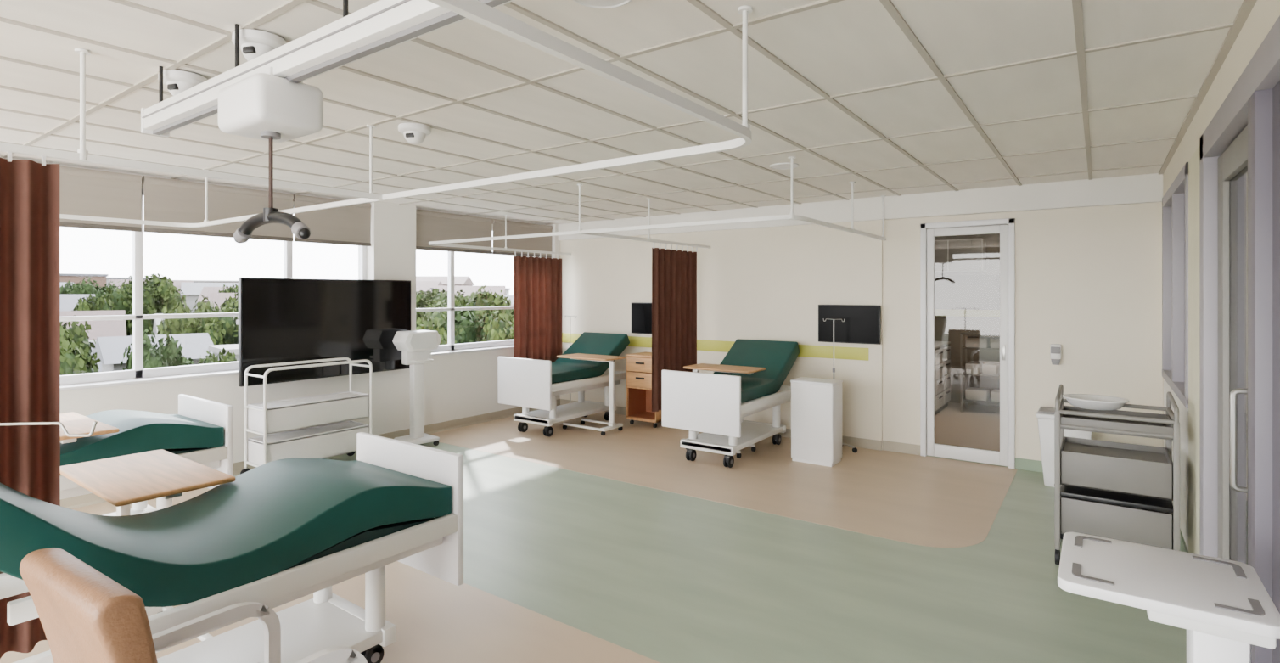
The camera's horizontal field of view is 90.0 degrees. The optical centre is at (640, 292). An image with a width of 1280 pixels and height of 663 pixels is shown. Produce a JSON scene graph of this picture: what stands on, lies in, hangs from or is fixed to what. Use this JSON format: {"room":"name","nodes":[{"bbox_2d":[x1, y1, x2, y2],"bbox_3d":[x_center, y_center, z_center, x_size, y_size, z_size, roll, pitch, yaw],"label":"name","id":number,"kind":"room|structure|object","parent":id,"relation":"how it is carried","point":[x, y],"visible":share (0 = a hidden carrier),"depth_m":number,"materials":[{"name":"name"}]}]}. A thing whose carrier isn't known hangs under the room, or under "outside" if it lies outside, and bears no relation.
{"room":"hospital room","nodes":[
{"label":"hospital room","id":0,"kind":"room"},
{"bbox_2d":[2,157,560,463],"bbox_3d":[-4.189,0.315,5.055,0.300,2.570,10.130,0,0,36],"label":"wall","id":1,"kind":"structure","parent":0,"point":[459,385],"depth_m":6.84,"materials":[{"name":"white paint"}]},
{"bbox_2d":[60,188,366,385],"bbox_3d":[-4.194,-0.077,5.065,0.060,1.545,4.340,0,0,36],"label":"window","id":2,"kind":"structure","parent":1,"relation":"in","point":[137,317],"depth_m":5.20,"materials":[{"name":"white metal"}]},
{"bbox_2d":[5,158,141,231],"bbox_3d":[-4.363,-0.718,4.675,0.070,0.455,1.174,0,0,36],"label":"roller blind","id":3,"kind":"object","parent":2,"relation":"attached to","point":[82,192],"visible":0.66,"depth_m":4.92,"materials":[{"name":"grey fabric"}]},
{"bbox_2d":[141,175,293,241],"bbox_3d":[-3.669,-0.718,5.642,0.070,0.455,1.174,0,0,36],"label":"roller blind","id":4,"kind":"object","parent":2,"relation":"attached to","point":[165,199],"visible":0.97,"depth_m":5.50,"materials":[{"name":"grey fabric"}]},
{"bbox_2d":[292,194,370,246],"bbox_3d":[-3.089,-0.718,6.450,0.070,0.455,0.784,0,0,36],"label":"roller blind","id":5,"kind":"object","parent":2,"relation":"attached to","point":[350,225],"visible":0.91,"depth_m":6.45,"materials":[{"name":"grey fabric"}]},
{"bbox_2d":[60,345,513,391],"bbox_3d":[-4.117,0.708,5.047,0.225,0.025,9.800,0,0,36],"label":"window sill","id":6,"kind":"structure","parent":1,"relation":"attached to","point":[105,384],"depth_m":5.27,"materials":[{"name":"white laminate"}]},
{"bbox_2d":[60,398,560,509],"bbox_3d":[-4.063,1.550,4.946,0.030,0.100,10.100,0,0,36],"label":"baseboard","id":7,"kind":"structure","parent":1,"relation":"attached to","point":[87,499],"depth_m":7.29,"materials":[{"name":"plastic"}]},
{"bbox_2d":[238,277,410,387],"bbox_3d":[-3.031,0.343,6.298,0.132,0.955,1.700,0,0,36],"label":"television","id":8,"kind":"object","parent":1,"relation":"attached to","point":[281,320],"depth_m":6.12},
{"bbox_2d":[415,208,492,253],"bbox_3d":[-2.223,-0.718,7.657,0.070,0.455,1.134,0,0,36],"label":"roller blind","id":9,"kind":"object","parent":1,"relation":"attached to","point":[430,226],"visible":0.91,"depth_m":7.59,"materials":[{"name":"grey fabric"}]},
{"bbox_2d":[415,251,545,352],"bbox_3d":[-1.976,-0.077,8.156,0.060,1.545,2.250,0,0,36],"label":"window","id":10,"kind":"structure","parent":1,"relation":"in","point":[451,345],"depth_m":7.72,"materials":[{"name":"white metal"}]},
{"bbox_2d":[492,218,552,258],"bbox_3d":[-1.567,-0.718,8.571,0.070,0.455,1.084,0,0,36],"label":"roller blind","id":11,"kind":"object","parent":1,"relation":"attached to","point":[543,244],"visible":0.82,"depth_m":8.52,"materials":[{"name":"grey fabric"}]},
{"bbox_2d":[0,0,1243,224],"bbox_3d":[0.471,-1.045,4.173,8.900,0.150,14.130,0,0,36],"label":"ceiling","id":12,"kind":"structure","parent":0,"point":[845,46],"depth_m":3.15,"materials":[{"name":"tile"}]},
{"bbox_2d":[162,69,207,95],"bbox_3d":[-2.031,-0.912,2.848,0.180,0.100,0.180,0,0,16],"label":"dome camera","id":13,"kind":"object","parent":12,"relation":"attached to","point":[176,81],"visible":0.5,"depth_m":2.79,"materials":[{"name":"white plastic"}]},
{"bbox_2d":[231,28,286,61],"bbox_3d":[-1.438,-0.912,2.422,0.180,0.100,0.180,0,0,16],"label":"dome camera","id":14,"kind":"object","parent":12,"relation":"attached to","point":[253,43],"visible":0.62,"depth_m":2.36,"materials":[{"name":"white plastic"}]},
{"bbox_2d":[140,0,515,243],"bbox_3d":[-0.588,-0.571,1.689,3.745,0.794,0.220,0,0,36],"label":"ceiling hoist","id":15,"kind":"object","parent":12,"relation":"attached to","point":[266,97],"depth_m":2.05,"materials":[{"name":"white plastic"}]},
{"bbox_2d":[0,0,752,227],"bbox_3d":[-3.183,-0.747,1.499,5.030,0.443,5.525,0,0,36],"label":"track","id":16,"kind":"object","parent":12,"relation":"attached to","point":[477,11],"visible":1,"depth_m":2.47,"materials":[{"name":"white metal"}]},
{"bbox_2d":[0,151,60,658],"bbox_3d":[-2.621,0.412,2.007,0.079,1.875,1.205,0,0,36],"label":"privacy curtain","id":17,"kind":"object","parent":16,"relation":"hanging from","point":[30,259],"visible":0.84,"depth_m":2.41,"materials":[{"name":"brown fabric"}]},
{"bbox_2d":[398,122,431,144],"bbox_3d":[-1.304,-0.912,3.705,0.180,0.100,0.180,0,0,16],"label":"dome camera","id":18,"kind":"object","parent":12,"relation":"attached to","point":[414,133],"visible":1,"depth_m":3.65,"materials":[{"name":"white plastic"}]},
{"bbox_2d":[572,0,632,8],"bbox_3d":[-0.123,-0.964,2.058,0.220,0.010,0.220,0,0,36],"label":"ceiling speaker","id":19,"kind":"object","parent":12,"relation":"attached to","point":[592,3],"depth_m":2.13},
{"bbox_2d":[0,0,1257,222],"bbox_3d":[-1.438,-0.965,3.081,6.770,0.013,10.130,0,0,36],"label":"grid","id":20,"kind":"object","parent":12,"relation":"attached to","point":[1247,6],"depth_m":3.29,"materials":[{"name":"white metal"}]},
{"bbox_2d":[428,156,886,255],"bbox_3d":[0.057,-0.747,6.726,4.300,0.443,2.405,0,0,36],"label":"track","id":21,"kind":"object","parent":12,"relation":"attached to","point":[791,216],"visible":1,"depth_m":5.72,"materials":[{"name":"white metal"}]},
{"bbox_2d":[513,251,562,362],"bbox_3d":[-1.333,0.357,8.434,0.055,1.765,0.890,0,0,36],"label":"privacy curtain","id":22,"kind":"object","parent":21,"relation":"hanging from","point":[537,281],"visible":0.81,"depth_m":8.39,"materials":[{"name":"brown fabric"}]},
{"bbox_2d":[651,241,697,411],"bbox_3d":[0.393,0.357,6.995,0.047,1.765,0.905,0,0,36],"label":"privacy curtain","id":23,"kind":"object","parent":21,"relation":"hanging from","point":[674,272],"visible":0.84,"depth_m":6.95,"materials":[{"name":"brown fabric"}]},
{"bbox_2d":[769,162,798,169],"bbox_3d":[1.097,-0.964,4.874,0.220,0.010,0.220,0,0,36],"label":"ceiling speaker","id":24,"kind":"object","parent":12,"relation":"attached to","point":[778,165],"depth_m":4.86},
{"bbox_2d":[558,173,1162,240],"bbox_3d":[1.555,-0.855,7.124,6.620,0.230,0.070,0,0,36],"label":"bulkhead","id":25,"kind":"object","parent":12,"relation":"attached to","point":[1145,188],"depth_m":6.18,"materials":[{"name":"white paint"}]},
{"bbox_2d":[0,402,1247,662],"bbox_3d":[0.471,1.659,4.173,8.900,0.122,14.130,0,0,36],"label":"floor","id":26,"kind":"structure","parent":0,"point":[581,545],"depth_m":3.75,"materials":[{"name":"green laminate"}]},
{"bbox_2d":[0,421,97,437],"bbox_3d":[-1.497,0.941,1.398,0.444,1.319,0.436,0,0,44],"label":"pole","id":27,"kind":"object","parent":26,"relation":"on","point":[95,423],"visible":1,"depth_m":1.40,"materials":[{"name":"metal"}]},
{"bbox_2d":[60,411,119,443],"bbox_3d":[-3.341,1.175,3.628,0.850,0.850,0.400,0,0,36],"label":"table","id":28,"kind":"object","parent":26,"relation":"on","point":[75,423],"visible":0.08,"depth_m":3.57,"materials":[{"name":"brown wood"}]},
{"bbox_2d":[60,393,232,516],"bbox_3d":[-3.462,1.016,3.700,0.820,1.167,1.694,0,0,36],"label":"hospital bed","id":29,"kind":"object","parent":26,"relation":"on","point":[201,431],"visible":0.34,"depth_m":3.97,"materials":[{"name":"white plastic"}]},
{"bbox_2d":[60,449,235,640],"bbox_3d":[-2.225,1.200,2.864,0.855,0.800,0.420,0,0,36],"label":"table","id":30,"kind":"object","parent":26,"relation":"on","point":[122,481],"visible":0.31,"depth_m":2.81,"materials":[{"name":"brown wood"}]},
{"bbox_2d":[19,547,367,662],"bbox_3d":[-1.214,1.137,1.794,0.540,0.926,0.660,0,0,33],"label":"armchair","id":31,"kind":"object","parent":26,"relation":"on","point":[86,615],"visible":1,"depth_m":1.54,"materials":[{"name":"beige leather"}]},
{"bbox_2d":[0,432,463,662],"bbox_3d":[-1.621,1.016,2.441,0.820,1.167,1.694,0,0,36],"label":"hospital bed","id":32,"kind":"object","parent":26,"relation":"on","point":[285,530],"visible":0.88,"depth_m":2.49,"materials":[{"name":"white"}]},
{"bbox_2d":[240,357,372,474],"bbox_3d":[-2.974,1.114,5.795,0.375,0.972,1.040,0,0,36],"label":"cart","id":33,"kind":"object","parent":26,"relation":"on","point":[264,418],"visible":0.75,"depth_m":5.65,"materials":[{"name":"white metal"}]},
{"bbox_2d":[392,330,441,445],"bbox_3d":[-2.334,1.000,6.696,0.340,1.200,0.414,0,0,42],"label":"monitor stand","id":34,"kind":"object","parent":26,"relation":"on","point":[416,346],"visible":0.88,"depth_m":6.64,"materials":[{"name":"white plastic"}]},
{"bbox_2d":[497,331,629,436],"bbox_3d":[-0.855,1.059,7.712,0.820,1.082,1.525,0,0,36],"label":"hospital bed","id":35,"kind":"object","parent":26,"relation":"on","point":[524,383],"visible":0.9,"depth_m":7.30,"materials":[{"name":"white laminate"}]},
{"bbox_2d":[564,315,575,403],"bbox_3d":[-0.917,0.951,8.533,0.432,1.298,0.415,0,0,36],"label":"pole","id":36,"kind":"object","parent":26,"relation":"on","point":[565,316],"visible":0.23,"depth_m":8.52,"materials":[{"name":"metal"}]},
{"bbox_2d":[556,353,625,435],"bbox_3d":[-0.572,1.170,7.488,0.740,0.860,0.380,0,0,36],"label":"table","id":37,"kind":"object","parent":26,"relation":"on","point":[612,424],"visible":1,"depth_m":7.30,"materials":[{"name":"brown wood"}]},
{"bbox_2d":[625,351,662,427],"bbox_3d":[0.118,1.173,7.798,0.440,0.855,0.430,0,0,36],"label":"base cabinet","id":38,"kind":"object","parent":26,"relation":"on","point":[639,364],"visible":0.71,"depth_m":7.73,"materials":[{"name":"brown wood"}]},
{"bbox_2d":[683,363,765,458],"bbox_3d":[0.850,1.175,6.467,0.740,0.850,0.380,0,0,36],"label":"table","id":39,"kind":"object","parent":26,"relation":"on","point":[704,367],"visible":0.51,"depth_m":6.39,"materials":[{"name":"brown wood"}]},
{"bbox_2d":[662,338,799,467],"bbox_3d":[0.981,1.059,6.444,0.820,1.082,1.525,0,0,36],"label":"hospital bed","id":40,"kind":"object","parent":26,"relation":"on","point":[716,404],"visible":0.98,"depth_m":6.00,"materials":[{"name":"white plastic"}]},
{"bbox_2d":[790,376,842,466],"bbox_3d":[1.682,1.215,6.092,0.410,0.770,0.290,0,0,36],"label":"bedside cabinet","id":41,"kind":"object","parent":26,"relation":"on","point":[816,402],"visible":1,"depth_m":5.98,"materials":[{"name":"plastic"}]},
{"bbox_2d":[823,318,857,454],"bbox_3d":[1.971,0.931,6.485,0.432,1.338,0.415,0,0,36],"label":"pole","id":42,"kind":"object","parent":26,"relation":"on","point":[854,449],"visible":0.39,"depth_m":6.46,"materials":[{"name":"metal"}]},
{"bbox_2d":[934,341,950,415],"bbox_3d":[3.579,1.145,8.419,0.620,0.910,2.025,0,0,36],"label":"base cabinet","id":43,"kind":"object","parent":26,"relation":"on","point":[942,349],"visible":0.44,"depth_m":8.57,"materials":[{"name":"grey metal"}]},
{"bbox_2d":[960,331,999,412],"bbox_3d":[4.689,1.070,8.550,0.674,1.060,0.424,0,0,36],"label":"shelving","id":44,"kind":"object","parent":26,"relation":"on","point":[973,368],"visible":0.73,"depth_m":8.52,"materials":[{"name":"metal"}]},
{"bbox_2d":[1035,406,1091,487],"bbox_3d":[3.537,1.292,5.324,0.400,0.615,0.335,0,0,36],"label":"waste bin","id":45,"kind":"object","parent":26,"relation":"on","point":[1045,415],"visible":0.33,"depth_m":5.28,"materials":[{"name":"white plastic"}]},
{"bbox_2d":[1054,384,1179,565],"bbox_3d":[2.820,1.096,3.810,0.568,1.009,0.570,0,0,36],"label":"trolley","id":46,"kind":"object","parent":26,"relation":"on","point":[1117,491],"visible":0.89,"depth_m":3.66,"materials":[{"name":"grey metal"}]},
{"bbox_2d":[1062,393,1128,410],"bbox_3d":[2.770,0.669,3.895,0.330,0.062,0.280,0,0,36],"label":"bedpan","id":47,"kind":"object","parent":46,"relation":"in","point":[1081,401],"visible":1,"depth_m":3.85,"materials":[{"name":"white plastic"}]},
{"bbox_2d":[1057,532,1279,662],"bbox_3d":[1.395,1.173,1.725,0.435,0.853,0.430,0,0,36],"label":"tray table","id":48,"kind":"object","parent":26,"relation":"on","point":[1224,607],"visible":1,"depth_m":1.62,"materials":[{"name":"white plastic"}]},
{"bbox_2d":[560,172,1247,500],"bbox_3d":[2.293,0.315,6.712,8.900,2.570,0.180,0,0,36],"label":"wall","id":49,"kind":"structure","parent":0,"point":[1088,280],"depth_m":6.43,"materials":[{"name":"beige paint"}]},
{"bbox_2d":[631,302,651,334],"bbox_3d":[0.164,0.323,8.085,0.640,0.395,0.072,0,0,36],"label":"television","id":50,"kind":"object","parent":49,"relation":"attached to","point":[641,311],"visible":0.5,"depth_m":8.15,"materials":[{"name":"black plastic"}]},
{"bbox_2d":[562,332,868,360],"bbox_3d":[0.603,0.630,7.804,4.280,0.130,0.015,0,0,36],"label":"wall panel","id":51,"kind":"object","parent":49,"relation":"attached to","point":[822,351],"depth_m":6.96,"materials":[{"name":"yellow"}]},
{"bbox_2d":[560,398,1043,472],"bbox_3d":[1.569,1.550,7.133,6.608,0.100,0.040,0,0,36],"label":"baseboard","id":52,"kind":"structure","parent":49,"relation":"attached to","point":[1020,463],"depth_m":6.47,"materials":[{"name":"plastic"}]},
{"bbox_2d":[818,304,881,344],"bbox_3d":[2.171,0.323,6.644,0.640,0.395,0.072,0,0,36],"label":"television","id":53,"kind":"object","parent":49,"relation":"attached to","point":[861,324],"visible":1,"depth_m":6.60,"materials":[{"name":"black plastic"}]},
{"bbox_2d":[920,218,1015,468],"bbox_3d":[3.117,0.460,6.102,0.801,2.280,0.150,0,0,36],"label":"door","id":54,"kind":"structure","parent":49,"relation":"in","point":[1005,227],"depth_m":6.03,"materials":[{"name":"white laminate"}]},
{"bbox_2d":[1049,343,1061,364],"bbox_3d":[3.649,0.540,5.617,0.080,0.180,0.075,0,0,36],"label":"soap dispenser","id":55,"kind":"object","parent":49,"relation":"attached to","point":[1055,349],"visible":1,"depth_m":5.59,"materials":[{"name":"white plastic"}]},
{"bbox_2d":[934,238,985,272],"bbox_3d":[4.261,-0.525,9.284,1.300,0.450,0.325,0,0,36],"label":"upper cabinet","id":56,"kind":"object","parent":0,"point":[968,255],"depth_m":8.94,"materials":[{"name":"white"}]},
{"bbox_2d":[934,233,999,406],"bbox_3d":[4.001,0.315,7.720,3.300,2.570,3.450,0,0,36],"label":"wall","id":57,"kind":"structure","parent":0,"point":[964,301],"depth_m":9.17,"materials":[{"name":"white paint"}]},
{"bbox_2d":[1162,0,1279,554],"bbox_3d":[1.361,0.315,1.073,0.120,2.570,10.130,0,0,36],"label":"wall","id":58,"kind":"structure","parent":0,"point":[1264,14],"depth_m":3.43,"materials":[{"name":"beige paint"}]},
{"bbox_2d":[1162,162,1188,408],"bbox_3d":[3.738,-0.045,4.388,0.142,1.430,1.750,0,0,36],"label":"window","id":59,"kind":"structure","parent":58,"relation":"in","point":[1175,202],"depth_m":4.40,"materials":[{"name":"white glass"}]},
{"bbox_2d":[1179,527,1188,552],"bbox_3d":[3.506,1.550,4.174,0.010,0.100,2.570,0,0,36],"label":"baseboard","id":60,"kind":"structure","parent":58,"relation":"attached to","point":[1183,547],"depth_m":3.90,"materials":[{"name":"green plastic"}]},
{"bbox_2d":[1199,15,1279,662],"bbox_3d":[2.039,0.420,2.045,0.170,2.360,2.600,0,0,36],"label":"door","id":61,"kind":"structure","parent":58,"relation":"in","point":[1243,137],"depth_m":2.53,"materials":[{"name":"grey metal"}]},
{"label":"outside","id":62,"kind":"structure","parent":0,"visible":0},
{"bbox_3d":[-89.079,9.850,156.224,313.100,0.500,450.000,0,0,36],"label":"ground","id":63,"kind":"structure","parent":62,"visible":0},
{"bbox_2d":[60,294,95,310],"bbox_3d":[-39.087,4.850,41.584,5.600,9.500,5.800,0,0,-42],"label":"house","id":64,"kind":"structure","parent":63,"relation":"on","point":[68,302],"depth_m":41.97,"materials":[{"name":"white"}]},
{"bbox_2d":[60,314,101,375],"bbox_3d":[-18.779,5.123,19.956,2.934,8.955,3.239,0,0,-24],"label":"tree","id":65,"kind":"object","parent":63,"relation":"on","point":[75,358],"visible":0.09,"depth_m":20.05,"materials":[{"name":"green plant"}]},
{"bbox_2d":[60,273,108,287],"bbox_3d":[-62.798,3.775,70.290,6.300,11.650,6.300,0,0,-44],"label":"house","id":66,"kind":"structure","parent":63,"relation":"on","point":[64,277],"depth_m":68.81,"materials":[{"name":"beige brick"}]},
{"bbox_2d":[72,293,112,310],"bbox_3d":[-33.706,4.821,39.100,2.794,9.558,3.085,0,0,26],"label":"tree","id":67,"kind":"object","parent":63,"relation":"on","point":[100,305],"visible":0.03,"depth_m":38.83,"materials":[{"name":"green plant"}]},
{"bbox_2d":[60,309,126,340],"bbox_3d":[-31.195,5.300,35.429,4.200,8.600,4.800,0,0,-40],"label":"house","id":68,"kind":"structure","parent":63,"relation":"on","point":[99,328],"depth_m":35.20,"materials":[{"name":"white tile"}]},
{"bbox_2d":[60,276,130,323],"bbox_3d":[-41.591,4.173,48.361,4.876,10.853,4.485,0,0,34],"label":"tree","id":69,"kind":"object","parent":63,"relation":"on","point":[78,289],"visible":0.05,"depth_m":47.97,"materials":[{"name":"green plant"}]},
{"bbox_2d":[89,342,101,372],"bbox_3d":[-25.320,6.000,31.953,3.800,7.200,4.400,0,0,-40],"label":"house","id":70,"kind":"structure","parent":63,"relation":"on","point":[99,364],"depth_m":29.89,"materials":[{"name":"white"}]},
{"bbox_2d":[103,280,130,336],"bbox_3d":[-51.395,4.222,61.925,4.968,10.756,5.243,0,0,-21],"label":"tree","id":71,"kind":"object","parent":63,"relation":"on","point":[110,286],"visible":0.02,"depth_m":61.94,"materials":[{"name":"green plant"}]},
{"bbox_2d":[106,277,147,286],"bbox_3d":[-87.428,3.575,104.577,12.300,12.050,10.300,0,0,-44],"label":"house","id":72,"kind":"structure","parent":63,"relation":"on","point":[107,278],"depth_m":101.33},
{"bbox_2d":[102,273,186,336],"bbox_3d":[-38.039,4.016,49.191,5.399,11.168,4.890,0,0,38],"label":"tree","id":73,"kind":"object","parent":63,"relation":"on","point":[159,292],"visible":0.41,"depth_m":48.88,"materials":[{"name":"green plant"}]},
{"bbox_2d":[109,279,193,335],"bbox_3d":[-55.759,4.050,73.239,7.600,11.100,5.800,0,0,-39],"label":"house","id":74,"kind":"structure","parent":63,"relation":"on","point":[177,283],"depth_m":72.84,"materials":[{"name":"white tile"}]},
{"bbox_2d":[91,332,213,371],"bbox_3d":[-19.591,5.650,25.872,3.800,7.900,3.600,0,0,44],"label":"house","id":75,"kind":"structure","parent":63,"relation":"on","point":[110,350],"depth_m":25.10,"materials":[{"name":"white"}]},
{"bbox_2d":[119,328,195,370],"bbox_3d":[-16.538,5.385,21.184,3.250,8.431,2.990,0,0,-8],"label":"tree","id":76,"kind":"object","parent":63,"relation":"on","point":[168,355],"visible":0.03,"depth_m":21.35,"materials":[{"name":"green plant"}]},
{"bbox_2d":[152,313,238,334],"bbox_3d":[-26.539,5.400,38.488,4.200,8.400,4.800,0,0,-40],"label":"house","id":77,"kind":"structure","parent":63,"relation":"on","point":[156,322],"depth_m":36.75,"materials":[{"name":"white"}]},
{"bbox_2d":[156,294,238,345],"bbox_3d":[-21.051,4.833,30.968,3.532,9.535,3.468,0,0,-12],"label":"tree","id":78,"kind":"object","parent":63,"relation":"on","point":[222,330],"visible":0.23,"depth_m":30.09,"materials":[{"name":"green plant"}]},
{"bbox_2d":[180,282,238,312],"bbox_3d":[-49.011,4.200,75.782,8.600,10.800,6.800,0,0,-34],"label":"house","id":79,"kind":"structure","parent":63,"relation":"on","point":[192,291],"depth_m":72.35,"materials":[{"name":"white"}]},
{"bbox_2d":[196,286,235,303],"bbox_3d":[-39.968,4.500,64.370,6.600,10.200,5.800,0,0,-24],"label":"house","id":80,"kind":"structure","parent":63,"relation":"on","point":[206,291],"depth_m":62.35,"materials":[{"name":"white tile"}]},
{"bbox_2d":[197,347,236,364],"bbox_3d":[-13.877,5.726,21.696,2.096,7.747,2.314,0,0,11],"label":"tree","id":81,"kind":"object","parent":63,"relation":"on","point":[228,357],"visible":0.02,"depth_m":21.50,"materials":[{"name":"green plant"}]},
{"bbox_2d":[207,343,238,361],"bbox_3d":[-14.479,5.800,24.420,2.900,7.600,2.500,0,0,-44],"label":"house","id":82,"kind":"structure","parent":63,"relation":"on","point":[216,349],"depth_m":23.37,"materials":[{"name":"white"}]},
{"bbox_2d":[209,292,237,310],"bbox_3d":[-30.987,4.800,51.157,5.600,9.600,4.800,0,0,-34],"label":"house","id":83,"kind":"structure","parent":63,"relation":"on","point":[219,298],"depth_m":49.43,"materials":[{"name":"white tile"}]},
{"bbox_2d":[218,283,238,292],"bbox_3d":[-36.639,4.324,58.297,3.264,10.553,4.216,0,0,10],"label":"tree","id":84,"kind":"object","parent":63,"relation":"on","point":[231,289],"visible":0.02,"depth_m":58.07,"materials":[{"name":"green plant"}]},
{"bbox_2d":[219,290,238,312],"bbox_3d":[-26.644,4.371,44.563,4.335,10.458,4.415,0,0,-9],"label":"tree","id":85,"kind":"object","parent":63,"relation":"on","point":[231,302],"visible":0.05,"depth_m":42.98,"materials":[{"name":"green plant"}]},
{"bbox_2d":[415,280,443,294],"bbox_3d":[-33.978,3.950,93.303,9.600,11.300,8.800,0,0,-4],"label":"house","id":86,"kind":"structure","parent":63,"relation":"on","point":[420,285],"depth_m":91.90,"materials":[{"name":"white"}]},
{"bbox_2d":[415,311,456,345],"bbox_3d":[-7.531,5.123,22.426,3.548,8.955,3.214,0,0,-43],"label":"tree","id":87,"kind":"object","parent":63,"relation":"on","point":[421,324],"visible":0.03,"depth_m":22.60,"materials":[{"name":"green plant"}]},
{"bbox_2d":[415,287,469,315],"bbox_3d":[-17.136,4.569,54.397,6.170,10.061,5.589,0,0,12],"label":"tree","id":88,"kind":"object","parent":63,"relation":"on","point":[423,300],"visible":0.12,"depth_m":52.89,"materials":[{"name":"green plant"}]},
{"bbox_2d":[415,275,474,286],"bbox_3d":[-36.378,3.350,112.257,12.600,12.500,10.800,0,0,-4],"label":"house","id":89,"kind":"structure","parent":63,"relation":"on","point":[466,281],"depth_m":110.58,"materials":[{"name":"beige brick"}]},
{"bbox_2d":[415,290,513,327],"bbox_3d":[-7.812,4.726,29.915,5.440,9.749,4.243,0,0,-33],"label":"tree","id":90,"kind":"object","parent":63,"relation":"on","point":[483,300],"visible":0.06,"depth_m":29.74,"materials":[{"name":"green plant"}]},
{"bbox_2d":[438,305,498,343],"bbox_3d":[-7.139,5.045,25.260,4.336,9.109,4.713,0,0,-38],"label":"tree","id":91,"kind":"object","parent":63,"relation":"on","point":[468,328],"visible":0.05,"depth_m":24.90,"materials":[{"name":"green plant"}]},
{"bbox_2d":[433,285,506,297],"bbox_3d":[-18.912,4.400,71.417,7.600,10.400,6.800,0,0,-9],"label":"house","id":92,"kind":"structure","parent":63,"relation":"on","point":[468,289],"depth_m":70.39,"materials":[{"name":"beige brick"}]},
{"bbox_2d":[430,287,510,295],"bbox_3d":[-23.062,4.475,87.933,9.300,10.250,8.300,0,0,-4],"label":"house","id":93,"kind":"structure","parent":63,"relation":"on","point":[431,289],"depth_m":89.88,"materials":[{"name":"white"}]},
{"bbox_2d":[443,285,510,307],"bbox_3d":[-9.285,4.576,36.401,4.415,10.047,4.335,0,0,-19],"label":"tree","id":94,"kind":"object","parent":63,"relation":"on","point":[457,302],"visible":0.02,"depth_m":35.98,"materials":[{"name":"green plant"}]},
{"bbox_2d":[481,308,513,342],"bbox_3d":[-4.915,5.089,24.338,3.612,9.022,3.679,0,0,-42],"label":"tree","id":95,"kind":"object","parent":63,"relation":"on","point":[500,329],"visible":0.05,"depth_m":23.45,"materials":[{"name":"green plant"}]},
{"bbox_2d":[495,295,513,303],"bbox_3d":[-10.806,4.900,56.984,6.600,9.400,6.800,0,0,-4],"label":"house","id":96,"kind":"structure","parent":63,"relation":"on","point":[511,297],"depth_m":56.15,"materials":[{"name":"white"}]}
]}

